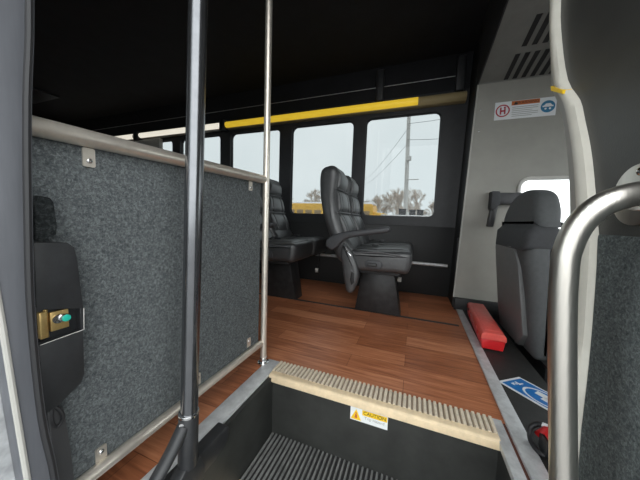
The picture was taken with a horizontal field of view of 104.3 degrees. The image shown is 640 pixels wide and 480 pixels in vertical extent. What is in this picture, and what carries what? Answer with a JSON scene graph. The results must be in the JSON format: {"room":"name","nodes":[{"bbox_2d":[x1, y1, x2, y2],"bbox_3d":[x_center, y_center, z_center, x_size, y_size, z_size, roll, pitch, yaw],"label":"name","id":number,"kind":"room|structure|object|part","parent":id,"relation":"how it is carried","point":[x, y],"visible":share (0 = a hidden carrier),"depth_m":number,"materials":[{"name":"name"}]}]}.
{"room":"vehicle interior","nodes":[
{"label":"vehicle interior","id":0,"kind":"room"},
{"bbox_2d":[203,377,272,479],"bbox_3d":[-0.306,0.846,0.711,0.015,0.596,0.600,4,5,20],"label":"wall","id":1,"kind":"structure","parent":0,"point":[250,426],"depth_m":0.82,"materials":[{"name":"black rubber"}]},
{"bbox_2d":[164,422,228,479],"bbox_3d":[-0.339,0.571,0.567,0.035,0.064,0.344,4,5,20],"label":"trim","id":2,"kind":"structure","parent":1,"relation":"attached to","point":[213,442],"depth_m":0.67,"materials":[{"name":"black plastic"}]},
{"bbox_2d":[149,0,207,479],"bbox_3d":[-0.281,-0.376,0.442,0.068,1.986,0.205,5,5,29],"label":"pole","id":3,"kind":"object","parent":2,"relation":"on","point":[183,442],"visible":1,"depth_m":0.52,"materials":[{"name":"black metal"}]},
{"bbox_3d":[-0.338,0.509,0.500,0.034,0.210,0.151,5,6,31],"label":"link arm","id":4,"kind":"part","parent":3,"relation":"part of","materials":[{"name":"black plastic"}]},
{"bbox_2d":[141,359,278,479],"bbox_3d":[-0.313,0.538,0.738,0.058,0.008,0.685,4,5,20],"label":"trim","id":5,"kind":"structure","parent":1,"relation":"attached to","point":[223,412],"depth_m":0.81,"materials":[{"name":"metal"}]},
{"bbox_2d":[32,0,489,122],"bbox_3d":[-0.918,-1.509,1.570,7.400,0.040,2.200,4,5,20],"label":"ceiling","id":6,"kind":"structure","parent":0,"point":[101,58],"depth_m":1.89,"materials":[{"name":"black plastic"}]},
{"bbox_2d":[32,87,58,103],"bbox_3d":[-3.328,-1.673,2.889,0.550,0.020,0.220,4,5,20],"label":"ceiling hatch","id":7,"kind":"object","parent":6,"relation":"attached to","point":[38,96],"visible":0.71,"depth_m":2.87,"materials":[{"name":"plastic"}]},
{"bbox_2d":[65,51,473,296],"bbox_3d":[-1.445,-0.655,2.964,5.545,1.930,0.062,4,5,20],"label":"wall","id":8,"kind":"structure","parent":0,"point":[445,66],"depth_m":2.24,"materials":[{"name":"black plastic"}]},
{"bbox_2d":[114,134,133,140],"bbox_3d":[-3.074,-1.378,3.463,1.460,0.076,0.085,4,5,20],"label":"light strip","id":9,"kind":"object","parent":8,"relation":"attached to","point":[130,136],"visible":0.15,"depth_m":3.22,"materials":[{"name":"white plastic"}]},
{"bbox_2d":[133,131,142,140],"bbox_3d":[-2.334,-1.328,3.191,0.070,0.110,0.080,4,5,20],"label":"joint","id":10,"kind":"object","parent":8,"relation":"attached to","point":[136,137],"visible":0.59,"depth_m":3.16,"materials":[{"name":"black plastic"}]},
{"bbox_2d":[135,138,162,148],"bbox_3d":[-2.167,-1.200,3.145,0.440,0.135,0.056,4,5,20],"label":"speaker","id":11,"kind":"object","parent":8,"relation":"attached to","point":[156,142],"visible":0.51,"depth_m":3.08},
{"bbox_2d":[163,141,171,150],"bbox_3d":[-2.094,-0.819,3.208,0.612,0.872,0.012,4,5,20],"label":"window","id":12,"kind":"structure","parent":8,"relation":"in","point":[167,145],"depth_m":3.11,"materials":[{"name":"clear glass"}]},
{"bbox_2d":[138,123,219,139],"bbox_3d":[-1.677,-1.285,2.941,1.290,0.076,0.085,4,5,20],"label":"light strip","id":13,"kind":"object","parent":8,"relation":"attached to","point":[214,127],"visible":0.79,"depth_m":2.96,"materials":[{"name":"white plastic"}]},
{"bbox_2d":[182,136,219,163],"bbox_3d":[-1.407,-0.773,2.951,0.622,0.872,0.012,4,5,20],"label":"window","id":14,"kind":"structure","parent":8,"relation":"in","point":[212,143],"depth_m":2.87,"materials":[{"name":"clear glass"}]},
{"bbox_2d":[219,119,228,132],"bbox_3d":[-1.044,-1.242,2.708,0.070,0.110,0.080,4,5,20],"label":"joint","id":15,"kind":"object","parent":8,"relation":"attached to","point":[222,127],"visible":0.88,"depth_m":2.67,"materials":[{"name":"black plastic"}]},
{"bbox_2d":[232,129,279,181],"bbox_3d":[-0.701,-0.726,2.688,0.632,0.872,0.012,4,5,20],"label":"window","id":16,"kind":"structure","parent":8,"relation":"in","point":[247,148],"depth_m":2.67,"materials":[{"name":"clear glass"}]},
{"bbox_2d":[91,76,454,130],"bbox_3d":[-1.334,-1.443,2.842,5.140,0.004,0.005,4,5,20],"label":"trim","id":17,"kind":"structure","parent":8,"relation":"attached to","point":[450,76],"depth_m":2.39,"materials":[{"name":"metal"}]},
{"bbox_2d":[291,122,353,214],"bbox_3d":[0.009,-0.679,2.422,0.642,0.872,0.012,4,5,20],"label":"window","id":18,"kind":"structure","parent":8,"relation":"in","point":[315,148],"depth_m":2.44,"materials":[{"name":"clear glass"}]},
{"bbox_2d":[225,91,466,129],"bbox_3d":[0.053,-1.171,2.294,2.280,0.076,0.085,4,5,20],"label":"light strip","id":19,"kind":"object","parent":8,"relation":"attached to","point":[460,97],"visible":1,"depth_m":2.16,"materials":[{"name":"yellow plastic"}]},
{"bbox_2d":[375,69,384,101],"bbox_3d":[0.514,-1.321,2.128,0.064,0.268,0.049,4,5,20],"label":"wall bracket","id":20,"kind":"object","parent":8,"relation":"attached to","point":[380,76],"visible":0.84,"depth_m":2.11,"materials":[{"name":"black plastic"}]},
{"bbox_2d":[315,253,447,267],"bbox_3d":[-1.381,0.050,2.932,5.175,0.027,0.047,4,5,20],"label":"pipe","id":21,"kind":"object","parent":8,"relation":"attached to","point":[321,254],"visible":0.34,"depth_m":2.07,"materials":[{"name":"metal"}]},
{"bbox_2d":[362,112,440,217],"bbox_3d":[0.692,-0.634,2.167,0.622,0.872,0.012,4,5,20],"label":"window","id":22,"kind":"structure","parent":8,"relation":"in","point":[402,152],"depth_m":2.16,"materials":[{"name":"clear glass"}]},
{"bbox_2d":[455,55,466,91],"bbox_3d":[1.085,-1.283,1.915,0.064,0.268,0.049,4,5,20],"label":"wall bracket","id":23,"kind":"object","parent":8,"relation":"attached to","point":[462,59],"visible":0.87,"depth_m":1.90,"materials":[{"name":"black plastic"}]},
{"bbox_2d":[97,273,504,479],"bbox_3d":[-1.862,0.390,2.061,5.525,0.030,2.080,4,5,20],"label":"floor","id":24,"kind":"structure","parent":0,"point":[438,362],"depth_m":1.16,"materials":[{"name":"brown wood"}]},
{"bbox_2d":[32,0,272,479],"bbox_3d":[-0.318,-0.423,0.665,0.070,1.930,0.681,4,5,22],"label":"panel","id":25,"kind":"object","parent":24,"relation":"on","point":[119,202],"depth_m":0.56,"materials":[{"name":"grey fabric"}]},
{"bbox_3d":[-0.439,-0.035,0.388,0.040,0.067,0.026,4,5,20],"label":"carpet strip","id":26,"kind":"part","parent":25,"relation":"part of","materials":[{"name":"grey carpet"}]},
{"bbox_2d":[33,242,83,412],"bbox_3d":[-0.435,0.139,0.415,0.020,0.277,0.059,4,5,20],"label":"box","id":27,"kind":"object","parent":25,"relation":"attached to","point":[58,296],"visible":0.88,"depth_m":0.41,"materials":[{"name":"black plastic"}]},
{"bbox_2d":[47,406,73,479],"bbox_3d":[-0.447,0.359,0.431,0.019,0.178,0.031,4,5,20],"label":"strap","id":28,"kind":"object","parent":27,"relation":"hanging from","point":[58,431],"visible":0.98,"depth_m":0.43,"materials":[{"name":"grey fabric"}]},
{"bbox_3d":[-0.361,0.115,0.704,0.016,0.648,0.633,4,5,20],"label":"carpet panel","id":29,"kind":"part","parent":25,"relation":"part of","materials":[{"name":"grey carpet"}]},
{"bbox_3d":[-0.333,-0.206,0.676,0.031,0.050,0.653,4,5,20],"label":"rail","id":30,"kind":"part","parent":25,"relation":"part of","materials":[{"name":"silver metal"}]},
{"bbox_3d":[-0.355,0.446,0.730,0.025,0.030,0.651,4,5,20],"label":"rail","id":31,"kind":"part","parent":25,"relation":"part of","materials":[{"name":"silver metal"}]},
{"bbox_2d":[259,179,326,299],"bbox_3d":[-0.337,-0.058,2.082,0.610,0.965,0.775,4,5,20],"label":"seat","id":32,"kind":"object","parent":24,"relation":"on","point":[285,249],"visible":0.62,"depth_m":1.91,"materials":[{"name":"leather"}]},
{"bbox_3d":[-0.375,0.101,1.755,0.105,0.050,0.022,4,5,20],"label":"lever plate","id":33,"kind":"part","parent":32,"relation":"part of","materials":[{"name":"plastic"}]},
{"bbox_3d":[-0.542,-0.225,1.982,0.275,0.630,0.345,4,5,20],"label":"backrest","id":34,"kind":"part","parent":32,"relation":"part of","materials":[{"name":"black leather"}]},
{"bbox_3d":[-0.476,-0.056,1.747,0.381,0.157,0.052,4,5,20],"label":"armrest","id":35,"kind":"part","parent":32,"relation":"part of","materials":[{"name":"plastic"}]},
{"bbox_3d":[-0.413,-0.249,2.322,0.275,0.630,0.345,4,5,20],"label":"backrest","id":36,"kind":"part","parent":32,"relation":"part of","materials":[{"name":"black leather"}]},
{"bbox_2d":[260,240,312,261],"bbox_3d":[-0.287,0.071,1.906,0.379,0.143,0.355,4,5,20],"label":"seat cushion","id":37,"kind":"object","parent":32,"relation":"on","point":[278,250],"depth_m":1.73,"materials":[{"name":"black leather"}]},
{"bbox_3d":[-0.239,0.131,2.087,0.280,0.025,0.650,4,5,20],"label":"seat frame","id":38,"kind":"part","parent":32,"relation":"part of","materials":[{"name":"black"}]},
{"bbox_2d":[281,237,326,255],"bbox_3d":[-0.158,0.047,2.247,0.379,0.143,0.355,4,5,20],"label":"seat cushion","id":39,"kind":"object","parent":32,"relation":"on","point":[319,243],"depth_m":2.14,"materials":[{"name":"black leather"}]},
{"bbox_2d":[259,293,458,325],"bbox_3d":[-1.591,0.354,2.401,5.190,0.004,0.020,4,5,20],"label":"track","id":40,"kind":"object","parent":24,"relation":"on","point":[259,293],"visible":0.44,"depth_m":1.60,"materials":[{"name":"black metal"}]},
{"bbox_2d":[320,166,412,316],"bbox_3d":[0.360,-0.012,1.821,0.610,0.965,0.775,4,5,20],"label":"seat","id":41,"kind":"object","parent":24,"relation":"on","point":[379,262],"visible":1,"depth_m":1.60,"materials":[{"name":"black leather"}]},
{"bbox_3d":[0.154,-0.179,1.721,0.275,0.630,0.345,4,5,20],"label":"backrest","id":42,"kind":"part","parent":41,"relation":"part of","materials":[{"name":"black leather"}]},
{"bbox_3d":[0.283,-0.203,2.062,0.275,0.630,0.345,4,5,20],"label":"backrest","id":43,"kind":"part","parent":41,"relation":"part of","materials":[{"name":"black leather"}]},
{"bbox_3d":[0.220,-0.010,1.487,0.381,0.157,0.052,4,5,20],"label":"armrest","id":44,"kind":"part","parent":41,"relation":"part of","materials":[{"name":"plastic"}]},
{"bbox_3d":[0.309,0.148,1.482,0.060,0.020,0.016,4,5,20],"label":"recline lever","id":45,"kind":"part","parent":41,"relation":"part of","materials":[{"name":"black plastic"}]},
{"bbox_3d":[0.322,0.147,1.495,0.105,0.050,0.022,4,5,20],"label":"lever plate","id":46,"kind":"part","parent":41,"relation":"part of","materials":[{"name":"plastic"}]},
{"bbox_3d":[0.458,0.177,1.827,0.280,0.025,0.650,4,5,20],"label":"seat frame","id":47,"kind":"part","parent":41,"relation":"part of","materials":[{"name":"black metal"}]},
{"bbox_2d":[352,247,412,273],"bbox_3d":[0.409,0.117,1.646,0.379,0.143,0.355,4,5,20],"label":"seat cushion","id":48,"kind":"object","parent":41,"relation":"on","point":[388,260],"depth_m":1.48,"materials":[{"name":"black leather"}]},
{"bbox_2d":[364,243,412,249],"bbox_3d":[0.538,0.093,1.986,0.379,0.143,0.355,4,5,20],"label":"seat cushion","id":49,"kind":"object","parent":41,"relation":"on","point":[381,244],"depth_m":1.86,"materials":[{"name":"black leather"}]},
{"bbox_2d":[269,361,500,450],"bbox_3d":[0.170,0.550,0.872,0.756,0.032,0.097,4,5,20],"label":"stair nosing","id":50,"kind":"structure","parent":24,"relation":"on","point":[465,425],"depth_m":0.83,"materials":[{"name":"beige"}]},
{"bbox_2d":[272,383,497,479],"bbox_3d":[0.155,0.847,0.866,0.740,0.599,0.015,4,5,20],"label":"wall","id":51,"kind":"structure","parent":0,"point":[403,451],"depth_m":0.83,"materials":[{"name":"black rubber"}]},
{"bbox_2d":[350,406,387,429],"bbox_3d":[0.163,0.598,0.836,0.125,0.046,0.003,4,5,20],"label":"label","id":52,"kind":"object","parent":51,"relation":"attached to","point":[357,414],"visible":1,"depth_m":0.83,"materials":[{"name":"white paper"}]},
{"bbox_2d":[463,311,548,473],"bbox_3d":[0.766,0.711,0.939,0.185,0.300,1.800,4,5,20],"label":"floor","id":53,"kind":"structure","parent":0,"point":[510,363],"depth_m":1.01,"materials":[{"name":"black rubber"}]},
{"bbox_2d":[467,302,506,351],"bbox_3d":[0.937,0.476,1.428,0.107,0.086,0.505,4,5,23],"label":"box","id":54,"kind":"object","parent":53,"relation":"on","point":[489,334],"visible":1,"depth_m":1.27,"materials":[{"name":"red plastic"}]},
{"bbox_3d":[0.937,0.435,1.422,0.062,0.003,0.420,4,5,23],"label":"lid panel","id":55,"kind":"part","parent":54,"relation":"part of","materials":[{"name":"red plastic"}]},
{"bbox_2d":[500,377,547,409],"bbox_3d":[0.791,0.562,0.894,0.111,0.004,0.220,0,5,-23],"label":"placard","id":56,"kind":"object","parent":53,"relation":"on","point":[535,394],"visible":0.58,"depth_m":0.92,"materials":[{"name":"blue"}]},
{"bbox_2d":[527,421,547,458],"bbox_3d":[0.671,0.543,0.632,0.205,0.072,0.126,4,5,20],"label":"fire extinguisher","id":57,"kind":"object","parent":53,"relation":"on","point":[542,433],"visible":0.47,"depth_m":0.67,"materials":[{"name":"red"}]},
{"bbox_2d":[452,75,568,342],"bbox_3d":[1.887,-0.185,1.437,1.900,2.380,0.040,4,5,20],"label":"wall","id":58,"kind":"structure","parent":0,"point":[504,153],"depth_m":1.66,"materials":[{"name":"grey plastic"}]},
{"bbox_2d":[453,85,478,296],"bbox_3d":[1.015,-0.314,1.736,0.054,1.463,0.010,4,5,20],"label":"trim","id":59,"kind":"structure","parent":58,"relation":"attached to","point":[477,85],"depth_m":1.73,"materials":[{"name":"black plastic"}]},
{"bbox_2d":[453,297,498,315],"bbox_3d":[1.131,0.465,1.728,0.355,0.084,0.033,4,5,20],"label":"baseboard","id":60,"kind":"structure","parent":58,"relation":"attached to","point":[459,303],"depth_m":1.73,"materials":[{"name":"black plastic"}]},
{"bbox_2d":[486,191,520,226],"bbox_3d":[1.205,-0.200,1.632,0.176,0.233,0.073,4,5,20],"label":"guide","id":61,"kind":"object","parent":58,"relation":"attached to","point":[496,198],"visible":0.9,"depth_m":1.61,"materials":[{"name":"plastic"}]},
{"bbox_3d":[1.143,-0.155,1.651,0.052,0.137,0.040,4,5,20],"label":"lever","id":62,"kind":"part","parent":61,"relation":"part of","materials":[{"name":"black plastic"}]},
{"bbox_3d":[1.231,-0.268,1.619,0.127,0.074,0.068,4,5,20],"label":"bracket arm","id":63,"kind":"part","parent":61,"relation":"part of","materials":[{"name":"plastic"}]},
{"bbox_2d":[479,74,550,84],"bbox_3d":[1.646,-1.003,1.443,1.255,0.008,0.008,4,5,20],"label":"trim","id":64,"kind":"structure","parent":58,"relation":"attached to","point":[547,74],"depth_m":1.59,"materials":[{"name":"grey plastic"}]},
{"bbox_2d":[494,96,556,120],"bbox_3d":[1.306,-0.838,1.587,0.322,0.112,0.004,4,5,20],"label":"warning sticker","id":65,"kind":"object","parent":58,"relation":"attached to","point":[546,106],"visible":1,"depth_m":1.58,"materials":[{"name":"white paper"}]},
{"bbox_2d":[511,104,538,116],"bbox_3d":[1.308,-0.826,1.587,0.137,0.059,0.001,4,5,20],"label":"print","id":66,"kind":"object","parent":65,"relation":"attached to","point":[517,110],"depth_m":1.59,"materials":[{"name":"grey paper"}]},
{"bbox_2d":[517,176,568,192],"bbox_3d":[1.704,-0.174,1.484,0.896,0.422,0.028,4,5,20],"label":"window frame","id":67,"kind":"structure","parent":58,"relation":"in","point":[522,181],"depth_m":1.57,"materials":[{"name":"grey plastic"}]},
{"bbox_2d":[479,0,550,83],"bbox_3d":[1.742,-1.069,0.830,1.855,0.250,1.120,4,5,20],"label":"ceiling","id":68,"kind":"structure","parent":0,"point":[519,15],"depth_m":1.34,"materials":[{"name":"grey plastic"}]},
{"bbox_2d":[504,49,550,79],"bbox_3d":[1.316,-1.036,1.452,0.351,0.045,0.195,4,5,20],"label":"ceiling vent","id":69,"kind":"object","parent":68,"relation":"in","point":[546,53],"visible":0.56,"depth_m":1.48,"materials":[{"name":"black plastic"}]},
{"bbox_2d":[521,12,549,46],"bbox_3d":[1.244,-1.068,1.226,0.351,0.041,0.177,4,5,20],"label":"ceiling vent","id":70,"kind":"object","parent":68,"relation":"in","point":[538,17],"visible":0.27,"depth_m":1.28,"materials":[{"name":"black plastic"}]},
{"bbox_2d":[448,0,639,479],"bbox_3d":[0.742,-0.119,1.066,0.097,2.530,2.130,4,5,20],"label":"wall","id":71,"kind":"structure","parent":0,"point":[610,431],"depth_m":0.42,"materials":[{"name":"grey plastic"}]},
{"bbox_2d":[478,0,508,84],"bbox_3d":[0.871,-1.117,1.145,0.008,0.233,1.102,4,5,20],"label":"trim","id":72,"kind":"structure","parent":71,"relation":"attached to","point":[507,0],"depth_m":1.34,"materials":[{"name":"black plastic"}]},
{"bbox_2d":[456,309,548,479],"bbox_3d":[0.675,0.558,0.963,0.048,0.018,1.800,4,5,21],"label":"trim","id":73,"kind":"structure","parent":71,"relation":"attached to","point":[535,468],"depth_m":0.80,"materials":[{"name":"metal"}]},
{"bbox_2d":[492,418,526,479],"bbox_3d":[0.429,0.592,0.461,0.030,0.018,0.685,4,5,20],"label":"trim","id":74,"kind":"structure","parent":71,"relation":"attached to","point":[514,468],"depth_m":0.66,"materials":[{"name":"metal"}]},
{"bbox_2d":[502,423,529,479],"bbox_3d":[0.448,0.602,0.455,0.014,0.017,0.686,4,5,20],"label":"trim","id":75,"kind":"structure","parent":71,"relation":"attached to","point":[504,425],"depth_m":0.67,"materials":[{"name":"brown"}]},
{"bbox_2d":[551,86,570,93],"bbox_3d":[0.564,-0.353,0.582,0.018,0.047,0.063,4,5,20],"label":"tape","id":76,"kind":"object","parent":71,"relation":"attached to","point":[553,88],"visible":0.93,"depth_m":0.57,"materials":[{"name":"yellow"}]},
{"bbox_2d":[549,0,598,465],"bbox_3d":[0.563,-0.268,0.555,0.040,2.100,0.380,4,5,20],"label":"trim","id":77,"kind":"structure","parent":71,"relation":"attached to","point":[580,161],"depth_m":0.49,"materials":[{"name":"beige plastic"}]},
{"bbox_2d":[547,164,639,479],"bbox_3d":[0.415,0.416,0.378,0.167,1.060,0.106,0,5,-20],"label":"handle","id":78,"kind":"object","parent":71,"relation":"attached to","point":[622,200],"visible":1,"depth_m":0.35,"materials":[{"name":"metal"}]},
{"bbox_3d":[1.680,0.924,0.758,1.675,0.030,2.080,4,5,20],"label":"floor","id":79,"kind":"structure","parent":0,"visible":0},
{"bbox_2d":[495,190,562,383],"bbox_3d":[1.291,0.309,1.216,0.678,1.091,0.514,4,5,20],"label":"seat","id":80,"kind":"object","parent":79,"relation":"on","point":[526,237],"visible":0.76,"depth_m":1.15,"materials":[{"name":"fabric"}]},
{"bbox_3d":[1.299,0.720,1.241,0.450,0.270,0.380,4,5,20],"label":"seat","id":81,"kind":"part","parent":80,"relation":"part of","materials":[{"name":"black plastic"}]},
{"bbox_3d":[1.074,0.232,1.284,0.198,0.620,0.425,4,5,20],"label":"backrest","id":82,"kind":"part","parent":80,"relation":"part of","materials":[{"name":"fabric"}]},
{"bbox_3d":[0.111,0.926,0.760,0.740,0.257,0.225,4,5,20],"label":"floor","id":83,"kind":"structure","parent":0,"visible":0},
{"bbox_2d":[239,432,396,479],"bbox_3d":[0.114,0.808,0.748,0.740,0.044,0.230,4,5,20],"label":"mat","id":84,"kind":"object","parent":83,"relation":"on","point":[279,458],"visible":1,"depth_m":0.85,"materials":[{"name":"black rubber"}]},
{"bbox_3d":[0.036,-1.330,0.075,1.050,0.140,0.060,4,5,20],"label":"wall","id":85,"kind":"structure","parent":0,"visible":0},
{"bbox_2d":[0,0,58,479],"bbox_3d":[-0.488,-0.101,0.165,0.043,2.365,0.456,4,5,20],"label":"door","id":86,"kind":"structure","parent":85,"relation":"in","point":[26,448],"depth_m":0.34,"materials":[{"name":"grey metal"}]},
{"bbox_3d":[-0.478,0.506,0.353,0.005,1.120,0.115,4,5,20],"label":"plate","id":87,"kind":"part","parent":86,"relation":"part of","materials":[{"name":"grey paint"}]}
]}

